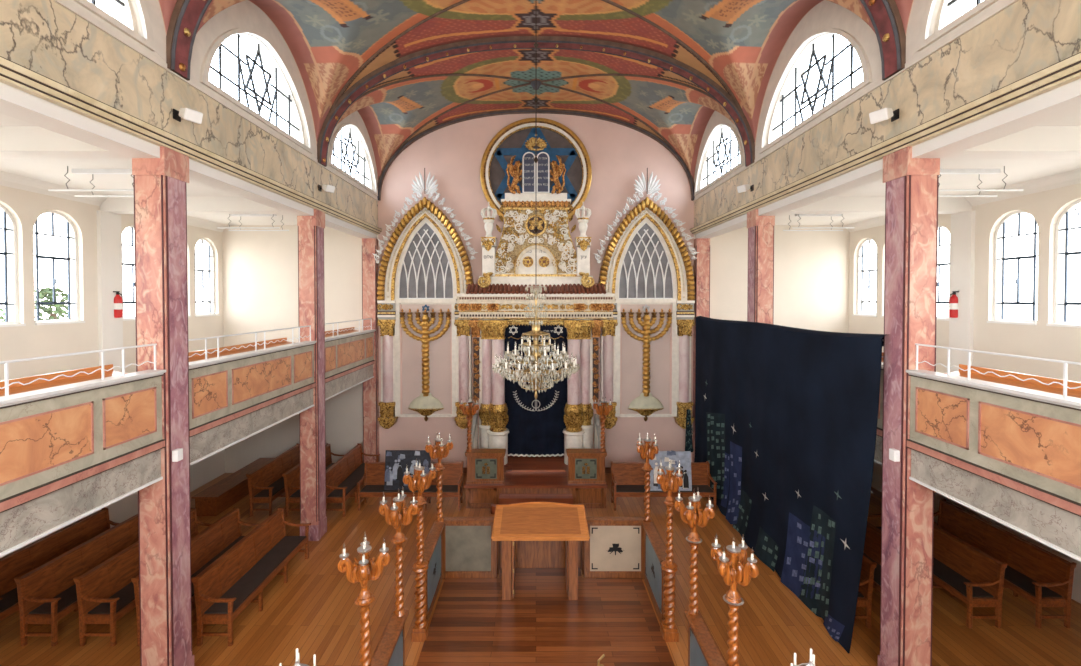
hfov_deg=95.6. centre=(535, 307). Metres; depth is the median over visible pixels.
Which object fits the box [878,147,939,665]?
marble pillar
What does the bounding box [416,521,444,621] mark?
fence
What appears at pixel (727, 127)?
trim
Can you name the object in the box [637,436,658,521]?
candelabrum
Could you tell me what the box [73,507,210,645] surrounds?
pew
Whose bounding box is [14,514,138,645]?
pew
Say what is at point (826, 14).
trim
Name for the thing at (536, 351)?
crystal chandelier
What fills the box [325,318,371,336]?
gallery railing
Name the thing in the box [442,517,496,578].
fence
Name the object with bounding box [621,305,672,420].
menorah
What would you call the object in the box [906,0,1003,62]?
trim
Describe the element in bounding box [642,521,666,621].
fence
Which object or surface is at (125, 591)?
seat cushion
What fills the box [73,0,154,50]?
window
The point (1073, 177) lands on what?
trim
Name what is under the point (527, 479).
platform
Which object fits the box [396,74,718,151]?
trim
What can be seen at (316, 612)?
floor
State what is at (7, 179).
trim
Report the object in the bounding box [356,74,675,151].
trim
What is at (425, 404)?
menorah
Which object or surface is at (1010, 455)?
parapet
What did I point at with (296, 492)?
seat cushion
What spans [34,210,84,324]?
window
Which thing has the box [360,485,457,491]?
seat cushion
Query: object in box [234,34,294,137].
trim
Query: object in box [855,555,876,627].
pew
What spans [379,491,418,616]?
candelabrum
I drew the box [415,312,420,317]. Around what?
cup
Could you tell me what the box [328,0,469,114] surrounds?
trim
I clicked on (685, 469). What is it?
print
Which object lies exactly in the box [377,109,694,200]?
trim
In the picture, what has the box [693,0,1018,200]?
trim
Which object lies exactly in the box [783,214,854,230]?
lamp
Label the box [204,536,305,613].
seat cushion
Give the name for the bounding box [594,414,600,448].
column base
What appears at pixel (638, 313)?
cup
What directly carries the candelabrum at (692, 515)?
on the fence at (703, 650)
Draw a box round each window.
[0,204,25,326]
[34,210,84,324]
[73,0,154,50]
[122,225,134,320]
[194,238,219,316]
[200,28,312,153]
[328,122,377,195]
[694,122,743,195]
[759,28,871,153]
[852,238,877,316]
[917,0,998,50]
[937,225,949,320]
[987,210,1037,324]
[1046,200,1080,327]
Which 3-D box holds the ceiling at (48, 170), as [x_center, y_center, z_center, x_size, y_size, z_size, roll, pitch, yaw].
[-6.780,-2.278,5.861,4.320,0.150,16.200,0,1,0]
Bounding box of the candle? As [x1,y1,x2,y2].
[313,654,315,665]
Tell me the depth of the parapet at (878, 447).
6.49 m
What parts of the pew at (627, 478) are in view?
leg, leg, cap rail, backrest, seat, leg, armrest, leg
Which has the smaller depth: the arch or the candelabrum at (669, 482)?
the candelabrum at (669, 482)
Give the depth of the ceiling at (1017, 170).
8.54 m
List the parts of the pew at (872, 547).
backrest, cap rail, seat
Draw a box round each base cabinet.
[465,449,505,483]
[566,449,606,483]
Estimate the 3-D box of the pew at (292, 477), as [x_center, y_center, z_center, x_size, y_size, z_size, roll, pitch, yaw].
[-5.505,4.289,12.437,0.626,0.989,2.410,0,1,0]
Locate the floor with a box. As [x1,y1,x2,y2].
[0,473,1080,665]
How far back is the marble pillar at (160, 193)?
6.02 m
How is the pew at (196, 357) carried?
on the floor
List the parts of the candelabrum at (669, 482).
scroll arm, scroll arm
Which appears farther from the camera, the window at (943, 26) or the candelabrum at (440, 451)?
the candelabrum at (440, 451)
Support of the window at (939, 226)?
in the wall at (1040, 340)
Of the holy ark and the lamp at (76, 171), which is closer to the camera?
the lamp at (76, 171)
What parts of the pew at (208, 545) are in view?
leg, cap rail, backrest, leg, armrest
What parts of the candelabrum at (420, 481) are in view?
scroll arm, scroll arm, scroll arm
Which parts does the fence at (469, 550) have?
rail, painted panel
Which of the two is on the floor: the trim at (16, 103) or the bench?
the bench
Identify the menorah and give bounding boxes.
[399,305,450,420]
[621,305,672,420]
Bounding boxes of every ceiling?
[0,113,296,224]
[158,0,913,178]
[775,110,1080,224]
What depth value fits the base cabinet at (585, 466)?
11.77 m
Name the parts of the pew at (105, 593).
leg, armrest, seat, leg, cap rail, backrest, leg, armrest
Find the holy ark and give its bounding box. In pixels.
[456,134,615,464]
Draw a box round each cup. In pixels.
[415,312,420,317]
[430,312,435,317]
[636,312,641,317]
[651,312,656,317]
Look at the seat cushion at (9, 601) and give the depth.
7.41 m
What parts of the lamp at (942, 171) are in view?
ceiling plate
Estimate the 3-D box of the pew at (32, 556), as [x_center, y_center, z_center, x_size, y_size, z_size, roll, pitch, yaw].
[-8.025,4.362,8.247,0.626,0.989,2.410,0,1,0]
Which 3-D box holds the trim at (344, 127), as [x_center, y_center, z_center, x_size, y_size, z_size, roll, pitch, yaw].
[-4.810,-4.057,12.131,0.180,2.050,4.120,0,1,0]
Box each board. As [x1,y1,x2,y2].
[384,450,430,489]
[497,541,583,573]
[649,450,691,490]
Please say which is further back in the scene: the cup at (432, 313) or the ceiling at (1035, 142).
the cup at (432, 313)
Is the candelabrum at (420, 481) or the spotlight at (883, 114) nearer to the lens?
the spotlight at (883, 114)
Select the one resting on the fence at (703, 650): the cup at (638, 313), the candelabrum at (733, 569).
the candelabrum at (733, 569)
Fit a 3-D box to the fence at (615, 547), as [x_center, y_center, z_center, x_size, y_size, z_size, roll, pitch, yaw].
[1.415,4.312,8.777,1.110,1.070,0.200,0,1,0]
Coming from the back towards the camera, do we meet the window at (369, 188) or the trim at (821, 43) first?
the window at (369, 188)
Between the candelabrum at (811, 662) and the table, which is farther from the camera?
the table
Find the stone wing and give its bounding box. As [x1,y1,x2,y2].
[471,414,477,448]
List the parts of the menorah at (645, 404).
stem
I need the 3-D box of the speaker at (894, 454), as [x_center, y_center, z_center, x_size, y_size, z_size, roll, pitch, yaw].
[4.450,1.824,6.082,0.100,0.140,0.139,0,1,0]
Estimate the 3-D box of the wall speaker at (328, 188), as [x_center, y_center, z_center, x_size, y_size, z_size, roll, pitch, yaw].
[-4.363,-2.470,10.186,0.300,0.162,0.216,0,1,23]
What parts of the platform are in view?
plinth panel frame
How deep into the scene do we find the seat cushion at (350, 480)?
12.13 m
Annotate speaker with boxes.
[172,448,182,461]
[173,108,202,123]
[318,184,334,192]
[737,184,753,192]
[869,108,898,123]
[889,448,899,461]
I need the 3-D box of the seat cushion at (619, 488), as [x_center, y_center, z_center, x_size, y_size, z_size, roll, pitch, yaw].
[3.050,4.348,11.775,2.300,0.025,0.405,0,1,0]
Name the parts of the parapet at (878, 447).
rose moulding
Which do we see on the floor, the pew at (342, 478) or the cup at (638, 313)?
the pew at (342, 478)
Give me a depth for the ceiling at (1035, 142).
5.96 m
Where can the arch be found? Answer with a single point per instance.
(360, 87)
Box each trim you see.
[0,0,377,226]
[0,56,381,233]
[0,82,376,238]
[0,126,130,158]
[0,171,227,231]
[53,0,378,200]
[68,0,165,62]
[96,197,289,371]
[107,0,119,20]
[166,0,905,80]
[190,0,316,158]
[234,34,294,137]
[327,111,377,196]
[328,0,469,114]
[343,126,365,184]
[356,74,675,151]
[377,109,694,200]
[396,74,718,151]
[601,0,743,114]
[690,52,1080,233]
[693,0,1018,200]
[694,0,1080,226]
[694,111,744,196]
[695,78,1080,238]
[706,126,728,184]
[755,0,881,158]
[777,34,837,137]
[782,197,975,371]
[844,168,1080,231]
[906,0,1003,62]
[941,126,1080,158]
[952,0,964,20]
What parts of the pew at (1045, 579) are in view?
leg, backrest, cap rail, seat, leg, armrest, leg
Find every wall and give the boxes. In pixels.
[0,185,224,558]
[222,114,849,472]
[849,183,1080,603]
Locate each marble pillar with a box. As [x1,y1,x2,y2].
[132,147,193,665]
[297,209,326,540]
[362,238,378,462]
[693,238,709,461]
[747,209,774,323]
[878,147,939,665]
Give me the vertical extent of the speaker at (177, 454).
0.140 m
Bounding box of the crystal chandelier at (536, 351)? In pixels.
[492,42,579,398]
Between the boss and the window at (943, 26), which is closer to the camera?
the window at (943, 26)
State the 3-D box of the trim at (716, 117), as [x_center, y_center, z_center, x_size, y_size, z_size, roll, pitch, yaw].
[4.600,-4.057,12.131,0.240,2.050,3.940,0,1,0]
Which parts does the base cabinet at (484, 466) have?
foot moulding, panel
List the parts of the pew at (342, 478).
armrest, cap rail, backrest, leg, seat, leg, leg, armrest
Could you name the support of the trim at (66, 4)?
attached to the wall at (618, 154)
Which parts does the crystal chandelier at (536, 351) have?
chain, brass stem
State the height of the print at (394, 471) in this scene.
0.594 m
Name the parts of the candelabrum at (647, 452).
scroll arm, scroll arm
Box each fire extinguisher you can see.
[113,291,123,317]
[949,291,958,317]
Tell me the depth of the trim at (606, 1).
9.33 m
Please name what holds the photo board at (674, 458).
on the pew at (627, 478)
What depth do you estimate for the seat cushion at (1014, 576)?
7.95 m
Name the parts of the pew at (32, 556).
seat, cap rail, backrest, leg, armrest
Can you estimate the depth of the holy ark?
13.29 m
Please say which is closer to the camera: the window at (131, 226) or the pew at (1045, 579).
the pew at (1045, 579)
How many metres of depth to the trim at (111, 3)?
5.52 m
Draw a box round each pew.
[0,364,126,396]
[0,507,118,620]
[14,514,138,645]
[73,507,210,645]
[131,507,260,645]
[189,337,291,361]
[191,507,310,645]
[246,443,299,516]
[282,443,343,516]
[325,327,358,336]
[326,443,379,516]
[357,461,462,510]
[611,461,716,510]
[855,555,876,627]
[863,521,880,592]
[868,513,1006,627]
[934,499,1076,627]
[945,364,1080,397]
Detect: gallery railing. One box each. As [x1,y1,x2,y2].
[0,343,156,397]
[188,325,310,359]
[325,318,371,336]
[915,343,1080,397]
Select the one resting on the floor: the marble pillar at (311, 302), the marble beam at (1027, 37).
the marble pillar at (311, 302)
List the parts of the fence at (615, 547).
rail, painted panel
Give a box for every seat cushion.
[0,587,17,612]
[29,584,76,613]
[88,582,134,613]
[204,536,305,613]
[254,477,284,496]
[290,463,333,496]
[327,463,364,496]
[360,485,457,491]
[616,485,713,491]
[863,553,880,585]
[877,527,993,596]
[940,527,1061,596]
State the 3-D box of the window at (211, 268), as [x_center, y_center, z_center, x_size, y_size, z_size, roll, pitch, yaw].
[-9.000,-0.827,13.308,0.180,2.130,0.940,0,1,0]
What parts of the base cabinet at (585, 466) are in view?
panel, foot moulding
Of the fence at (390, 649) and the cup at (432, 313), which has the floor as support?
the fence at (390, 649)
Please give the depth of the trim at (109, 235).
10.08 m
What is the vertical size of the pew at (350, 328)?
1.100 m
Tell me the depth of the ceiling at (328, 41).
9.62 m
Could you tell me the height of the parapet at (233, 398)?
1.340 m
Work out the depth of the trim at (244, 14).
7.85 m
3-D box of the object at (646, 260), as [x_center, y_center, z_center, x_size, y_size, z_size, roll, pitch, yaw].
[3.100,-0.248,13.812,2.988,7.286,0.372,0,1,0]
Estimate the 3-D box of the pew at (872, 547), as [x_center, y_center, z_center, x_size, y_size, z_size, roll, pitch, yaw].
[5.715,4.355,8.637,0.626,0.989,2.410,0,1,0]
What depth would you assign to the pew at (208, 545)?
8.62 m
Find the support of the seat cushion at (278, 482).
on the pew at (265, 483)
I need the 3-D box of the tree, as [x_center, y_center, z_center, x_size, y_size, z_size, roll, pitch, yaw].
[-13.509,2.083,13.664,1.798,5.357,2.224,0,1,0]
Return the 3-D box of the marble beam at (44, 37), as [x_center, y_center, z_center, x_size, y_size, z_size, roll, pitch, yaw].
[-4.700,-2.503,5.857,0.400,0.840,16.200,0,1,0]
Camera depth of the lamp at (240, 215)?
12.01 m
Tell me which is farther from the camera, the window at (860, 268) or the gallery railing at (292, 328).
the window at (860, 268)
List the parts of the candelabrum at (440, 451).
scroll arm, scroll arm, scroll arm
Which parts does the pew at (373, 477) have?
leg, armrest, leg, seat, backrest, cap rail, leg, leg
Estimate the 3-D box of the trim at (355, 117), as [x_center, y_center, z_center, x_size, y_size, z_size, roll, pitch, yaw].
[-4.600,-4.057,12.131,0.240,2.050,3.940,0,1,0]
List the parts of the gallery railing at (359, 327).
rail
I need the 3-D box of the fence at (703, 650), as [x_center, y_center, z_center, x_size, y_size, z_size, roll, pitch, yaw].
[1.970,4.384,4.692,0.200,1.070,3.030,0,1,0]
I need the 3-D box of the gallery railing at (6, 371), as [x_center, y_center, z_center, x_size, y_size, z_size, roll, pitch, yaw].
[-4.620,0.627,4.147,0.023,0.322,3.633,0,1,0]
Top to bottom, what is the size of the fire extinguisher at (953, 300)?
0.565 m
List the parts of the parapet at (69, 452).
inset panel, rose moulding, inset panel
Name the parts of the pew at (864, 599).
backrest, armrest, cap rail, leg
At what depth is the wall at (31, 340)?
9.64 m
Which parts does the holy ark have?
crown, crown stem, wall panel, cornice, moulding, gilded crown, cornice, cornice, wall panel, crown stem, crown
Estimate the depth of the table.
8.19 m
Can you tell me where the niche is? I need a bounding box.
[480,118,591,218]
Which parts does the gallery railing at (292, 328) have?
post, post, rail, post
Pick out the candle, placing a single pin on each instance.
(314, 656)
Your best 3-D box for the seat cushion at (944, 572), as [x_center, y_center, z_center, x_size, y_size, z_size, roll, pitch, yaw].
[6.798,4.402,8.638,0.405,0.025,2.300,0,1,0]
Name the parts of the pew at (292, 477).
leg, armrest, cap rail, backrest, leg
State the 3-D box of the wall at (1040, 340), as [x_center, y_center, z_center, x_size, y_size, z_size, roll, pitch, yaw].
[9.090,1.247,5.923,0.300,7.300,16.200,0,1,0]
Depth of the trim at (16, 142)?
5.96 m
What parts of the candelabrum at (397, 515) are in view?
scroll arm, scroll arm, scroll arm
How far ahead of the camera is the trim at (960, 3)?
5.52 m
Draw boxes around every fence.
[370,610,408,665]
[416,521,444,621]
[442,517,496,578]
[584,517,644,578]
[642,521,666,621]
[684,610,727,665]
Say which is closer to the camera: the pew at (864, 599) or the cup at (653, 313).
the pew at (864, 599)
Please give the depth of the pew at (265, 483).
11.82 m
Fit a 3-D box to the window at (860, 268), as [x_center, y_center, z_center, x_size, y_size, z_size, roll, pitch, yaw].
[9.000,-0.827,13.308,0.180,2.130,0.940,0,1,0]
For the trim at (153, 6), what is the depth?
5.72 m
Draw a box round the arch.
[317,36,754,166]
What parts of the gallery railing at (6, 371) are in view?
post, rail, post, post, post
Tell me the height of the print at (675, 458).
0.875 m
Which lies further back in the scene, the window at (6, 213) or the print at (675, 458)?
the print at (675, 458)
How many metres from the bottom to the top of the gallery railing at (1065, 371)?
0.322 m
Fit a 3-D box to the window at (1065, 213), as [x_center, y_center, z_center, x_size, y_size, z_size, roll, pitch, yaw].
[9.000,-0.736,8.068,0.180,2.130,0.940,0,1,0]
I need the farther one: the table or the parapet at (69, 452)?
the table
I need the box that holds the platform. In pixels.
[464,455,607,513]
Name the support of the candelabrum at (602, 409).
on the base cabinet at (585, 466)
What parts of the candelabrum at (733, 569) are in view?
scroll arm, scroll arm, scroll arm, scroll arm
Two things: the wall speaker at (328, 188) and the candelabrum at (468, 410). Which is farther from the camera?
the candelabrum at (468, 410)
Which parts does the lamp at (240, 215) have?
ceiling plate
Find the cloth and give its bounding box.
[685,316,886,653]
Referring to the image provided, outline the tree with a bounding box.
[0,286,67,321]
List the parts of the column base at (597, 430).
sunk panel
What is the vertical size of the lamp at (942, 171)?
0.396 m
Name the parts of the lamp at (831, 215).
ceiling plate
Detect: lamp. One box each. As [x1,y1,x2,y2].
[48,166,133,196]
[217,214,288,230]
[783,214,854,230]
[938,166,1023,196]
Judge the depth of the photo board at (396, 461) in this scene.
11.69 m
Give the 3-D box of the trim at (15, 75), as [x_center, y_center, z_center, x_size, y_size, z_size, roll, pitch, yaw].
[-4.640,-2.023,5.866,0.520,0.160,16.200,0,1,0]
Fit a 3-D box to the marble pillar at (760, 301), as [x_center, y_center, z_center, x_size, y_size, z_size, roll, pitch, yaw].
[4.686,1.401,10.276,0.396,6.840,0.424,0,1,0]
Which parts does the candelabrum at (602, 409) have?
scroll arm, scroll arm, scroll arm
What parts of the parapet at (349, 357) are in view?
inset panel, rose moulding, inset panel, inset panel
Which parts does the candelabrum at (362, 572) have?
scroll arm, scroll arm, scroll arm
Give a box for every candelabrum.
[279,648,315,665]
[338,537,389,665]
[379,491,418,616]
[403,462,436,641]
[425,436,452,521]
[459,399,478,451]
[593,399,612,451]
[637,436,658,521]
[656,462,682,641]
[674,492,714,615]
[710,539,758,665]
[791,648,814,665]
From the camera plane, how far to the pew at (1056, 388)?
5.07 m
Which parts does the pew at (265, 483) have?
leg, armrest, seat, leg, cap rail, backrest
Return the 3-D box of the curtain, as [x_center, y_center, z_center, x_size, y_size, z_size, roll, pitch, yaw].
[0.002,2.252,13.633,1.772,3.845,0.124,0,1,0]
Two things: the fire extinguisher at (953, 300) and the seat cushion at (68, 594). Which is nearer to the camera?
the seat cushion at (68, 594)
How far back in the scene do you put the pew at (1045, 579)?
8.04 m
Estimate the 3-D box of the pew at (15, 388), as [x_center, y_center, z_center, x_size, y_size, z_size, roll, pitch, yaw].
[-4.915,1.258,4.158,0.350,1.100,3.430,0,1,0]
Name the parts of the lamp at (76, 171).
ceiling plate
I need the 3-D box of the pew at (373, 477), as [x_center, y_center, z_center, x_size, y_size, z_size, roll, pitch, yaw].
[-3.000,4.300,11.812,2.410,0.989,0.626,0,1,0]
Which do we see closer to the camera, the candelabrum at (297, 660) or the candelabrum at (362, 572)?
the candelabrum at (297, 660)
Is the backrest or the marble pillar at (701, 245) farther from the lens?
the marble pillar at (701, 245)
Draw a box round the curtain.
[504,319,567,456]
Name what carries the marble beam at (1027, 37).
attached to the wall at (618, 154)
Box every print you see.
[385,462,412,486]
[387,451,419,484]
[653,456,684,482]
[653,466,688,487]
[658,450,686,488]
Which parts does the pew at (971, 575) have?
armrest, seat, backrest, leg, cap rail, armrest, leg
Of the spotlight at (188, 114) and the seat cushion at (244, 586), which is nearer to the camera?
the spotlight at (188, 114)
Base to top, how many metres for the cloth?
4.515 m
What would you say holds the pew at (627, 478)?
on the floor
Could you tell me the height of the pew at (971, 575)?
0.989 m
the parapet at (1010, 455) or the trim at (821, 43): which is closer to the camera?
the parapet at (1010, 455)
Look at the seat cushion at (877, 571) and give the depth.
8.22 m
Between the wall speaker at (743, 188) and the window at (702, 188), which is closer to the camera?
the wall speaker at (743, 188)
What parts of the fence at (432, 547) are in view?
rail, panel moulding, painted panel, fence frame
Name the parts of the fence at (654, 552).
panel moulding, painted panel, rail, fence frame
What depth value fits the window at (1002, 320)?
9.36 m
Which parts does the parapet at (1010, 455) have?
inset panel, rose moulding, inset panel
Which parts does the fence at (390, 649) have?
painted panel, panel moulding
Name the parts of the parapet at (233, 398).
inset panel, rose moulding, inset panel, inset panel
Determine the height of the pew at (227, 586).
0.989 m
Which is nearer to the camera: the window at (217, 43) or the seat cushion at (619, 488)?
the window at (217, 43)
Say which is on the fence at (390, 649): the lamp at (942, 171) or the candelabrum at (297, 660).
the candelabrum at (297, 660)
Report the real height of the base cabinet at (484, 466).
0.750 m
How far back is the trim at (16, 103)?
5.41 m
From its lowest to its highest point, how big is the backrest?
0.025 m
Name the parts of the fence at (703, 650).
panel moulding, painted panel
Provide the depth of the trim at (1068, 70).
5.39 m
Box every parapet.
[0,370,165,556]
[189,341,316,465]
[325,330,375,400]
[874,362,882,465]
[906,370,1080,561]
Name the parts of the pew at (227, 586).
leg, armrest, leg, cap rail, backrest, seat, leg, leg, leg, armrest, leg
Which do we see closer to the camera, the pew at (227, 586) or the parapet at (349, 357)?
the pew at (227, 586)
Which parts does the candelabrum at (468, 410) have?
scroll arm, scroll arm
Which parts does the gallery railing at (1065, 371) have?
post, post, post, rail, post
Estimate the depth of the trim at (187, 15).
6.05 m
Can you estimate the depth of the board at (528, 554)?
9.06 m
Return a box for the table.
[491,502,589,599]
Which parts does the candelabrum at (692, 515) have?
scroll arm, scroll arm, scroll arm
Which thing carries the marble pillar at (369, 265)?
on the floor
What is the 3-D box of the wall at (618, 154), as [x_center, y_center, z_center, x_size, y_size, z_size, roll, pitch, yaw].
[0.000,-0.437,14.145,18.480,10.380,0.300,0,1,0]
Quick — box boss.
[531,81,540,89]
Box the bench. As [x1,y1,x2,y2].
[191,458,273,515]

